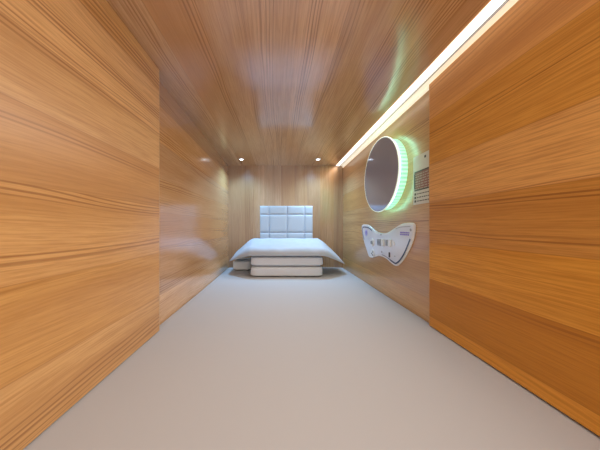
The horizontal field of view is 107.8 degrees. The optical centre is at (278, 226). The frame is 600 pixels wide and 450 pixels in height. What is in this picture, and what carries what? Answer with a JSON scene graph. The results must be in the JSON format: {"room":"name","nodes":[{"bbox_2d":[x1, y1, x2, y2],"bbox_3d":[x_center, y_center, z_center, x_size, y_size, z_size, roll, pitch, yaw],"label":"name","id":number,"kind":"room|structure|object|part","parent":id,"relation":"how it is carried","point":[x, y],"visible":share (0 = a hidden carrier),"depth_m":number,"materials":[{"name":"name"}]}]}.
{"room":"hotel room","nodes":[
{"label":"hotel room","id":0,"kind":"room"},
{"bbox_2d":[159,81,228,324],"bbox_3d":[-0.496,-0.040,0.910,0.020,1.107,2.420,0,0,0],"label":"wall","id":1,"kind":"structure","parent":0,"point":[193,176],"depth_m":1.16,"materials":[{"name":"brown wood"}]},
{"bbox_2d":[0,0,158,449],"bbox_3d":[-0.468,-0.100,0.262,0.035,0.985,1.124,0,0,0],"label":"wall panel","id":2,"kind":"object","parent":1,"relation":"attached to","point":[79,94],"visible":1,"depth_m":0.47,"materials":[{"name":"brown wood"}]},
{"bbox_2d":[229,166,342,267],"bbox_3d":[0.071,-0.040,2.130,1.154,1.107,0.020,0,0,0],"label":"wall","id":3,"kind":"structure","parent":0,"point":[250,187],"depth_m":2.12,"materials":[{"name":"brown wood"}]},
{"bbox_2d":[260,206,312,238],"bbox_3d":[0.075,0.098,2.100,0.504,0.590,0.038,0,0,0],"label":"headboard","id":4,"kind":"object","parent":3,"relation":"attached to","point":[275,221],"visible":0.65,"depth_m":2.08,"materials":[{"name":"grey fabric"}]},
{"bbox_3d":[-0.134,-0.156,2.091,0.087,0.082,0.020,0,0,0],"label":"padded panel","id":5,"kind":"part","parent":4,"relation":"part of","materials":[{"name":"grey"}]},
{"bbox_3d":[-0.134,-0.028,2.091,0.087,0.171,0.020,0,0,0],"label":"padded panel","id":6,"kind":"part","parent":4,"relation":"part of","materials":[{"name":"grey fabric"}]},
{"bbox_3d":[-0.134,0.144,2.091,0.087,0.168,0.020,0,0,0],"label":"padded panel","id":7,"kind":"part","parent":4,"relation":"part of","materials":[{"name":"grey fabric"}]},
{"bbox_3d":[-0.004,-0.156,2.091,0.168,0.082,0.020,0,0,0],"label":"padded panel","id":8,"kind":"part","parent":4,"relation":"part of","materials":[{"name":"grey"}]},
{"bbox_3d":[-0.004,-0.028,2.091,0.168,0.171,0.020,0,0,0],"label":"padded panel","id":9,"kind":"part","parent":4,"relation":"part of","materials":[{"name":"grey fabric"}]},
{"bbox_3d":[-0.004,0.144,2.091,0.168,0.168,0.020,0,0,0],"label":"padded panel","id":10,"kind":"part","parent":4,"relation":"part of","materials":[{"name":"grey fabric"}]},
{"bbox_3d":[0.166,-0.156,2.091,0.167,0.082,0.020,0,0,0],"label":"padded panel","id":11,"kind":"part","parent":4,"relation":"part of","materials":[{"name":"grey"}]},
{"bbox_3d":[0.166,-0.028,2.091,0.167,0.171,0.020,0,0,0],"label":"padded panel","id":12,"kind":"part","parent":4,"relation":"part of","materials":[{"name":"grey fabric"}]},
{"bbox_3d":[0.166,0.144,2.091,0.167,0.168,0.020,0,0,0],"label":"padded panel","id":13,"kind":"part","parent":4,"relation":"part of","materials":[{"name":"grey fabric"}]},
{"bbox_3d":[0.289,-0.156,2.091,0.076,0.082,0.020,0,0,0],"label":"padded panel","id":14,"kind":"part","parent":4,"relation":"part of","materials":[{"name":"grey"}]},
{"bbox_3d":[0.289,-0.028,2.091,0.076,0.171,0.020,0,0,0],"label":"padded panel","id":15,"kind":"part","parent":4,"relation":"part of","materials":[{"name":"grey fabric"}]},
{"bbox_3d":[0.289,0.144,2.091,0.076,0.168,0.020,0,0,0],"label":"padded panel","id":16,"kind":"part","parent":4,"relation":"part of","materials":[{"name":"grey fabric"}]},
{"bbox_2d":[106,0,490,165],"bbox_3d":[0.071,-0.603,0.920,1.154,0.020,2.440,0,0,0],"label":"ceiling","id":17,"kind":"structure","parent":0,"point":[265,82],"depth_m":0.78,"materials":[{"name":"brown wood"}]},
{"bbox_2d":[336,0,517,167],"bbox_3d":[0.593,-0.581,0.910,0.069,0.023,2.416,0,0,0],"label":"led light strip","id":18,"kind":"object","parent":17,"relation":"attached to","point":[495,9],"visible":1,"depth_m":0.81,"materials":[{"name":"white plastic"}]},
{"bbox_2d":[343,90,428,322],"bbox_3d":[0.638,-0.040,0.910,0.020,1.107,2.420,0,0,0],"label":"wall","id":19,"kind":"structure","parent":0,"point":[407,284],"depth_m":1.15,"materials":[{"name":"brown wood"}]},
{"bbox_2d":[364,136,407,211],"bbox_3d":[0.601,-0.292,1.252,0.052,0.418,0.418,0,0,0],"label":"round mirror","id":20,"kind":"object","parent":19,"relation":"attached to","point":[386,171],"visible":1,"depth_m":1.17,"materials":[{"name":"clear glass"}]},
{"bbox_2d":[362,223,415,265],"bbox_3d":[0.618,0.096,1.310,0.019,0.228,0.630,0,0,0],"label":"control panel","id":21,"kind":"object","parent":19,"relation":"attached to","point":[394,245],"visible":1,"depth_m":1.19,"materials":[{"name":"white plastic"}]},
{"bbox_2d":[413,150,428,204],"bbox_3d":[0.625,-0.208,0.935,0.004,0.219,0.150,0,0,0],"label":"control panel","id":22,"kind":"object","parent":19,"relation":"attached to","point":[420,162],"visible":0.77,"depth_m":0.95,"materials":[{"name":"white plastic"}]},
{"bbox_2d":[429,0,599,435],"bbox_3d":[0.614,-0.086,0.285,0.027,0.958,1.170,0,0,0],"label":"wall panel","id":23,"kind":"object","parent":19,"relation":"attached to","point":[514,120],"visible":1,"depth_m":0.53,"materials":[{"name":"brown wood"}]},
{"bbox_3d":[0.071,0.524,0.920,1.154,0.020,2.440,0,0,0],"label":"floor","id":24,"kind":"structure","parent":0,"visible":0},
{"bbox_2d":[23,268,599,449],"bbox_3d":[0.071,0.454,0.914,1.111,0.118,2.408,0,0,0],"label":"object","id":25,"kind":"structure","parent":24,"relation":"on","point":[329,360],"depth_m":0.53,"materials":[{"name":"grey"}]},
{"bbox_2d":[233,259,251,269],"bbox_3d":[-0.325,0.348,2.008,0.176,0.092,0.160,0,0,0],"label":"sheet","id":26,"kind":"object","parent":25,"relation":"on","point":[238,264],"visible":0.79,"depth_m":1.93,"materials":[{"name":"white fabric"}]},
{"bbox_2d":[251,265,322,275],"bbox_3d":[0.063,0.354,1.873,0.577,0.080,0.370,0,0,0],"label":"quilt","id":27,"kind":"object","parent":25,"relation":"on","point":[317,270],"visible":0.66,"depth_m":1.69,"materials":[{"name":"white fabric"}]},
{"bbox_2d":[251,256,321,265],"bbox_3d":[0.065,0.273,1.873,0.579,0.078,0.356,0,0,0],"label":"quilt","id":28,"kind":"object","parent":27,"relation":"on","point":[255,260],"visible":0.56,"depth_m":1.70,"materials":[{"name":"white fabric"}]},
{"bbox_2d":[230,238,343,263],"bbox_3d":[0.071,0.210,1.871,0.964,0.209,0.382,0,0,0],"label":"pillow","id":29,"kind":"object","parent":28,"relation":"on","point":[256,246],"visible":1,"depth_m":1.74,"materials":[{"name":"grey fabric"}]}
]}

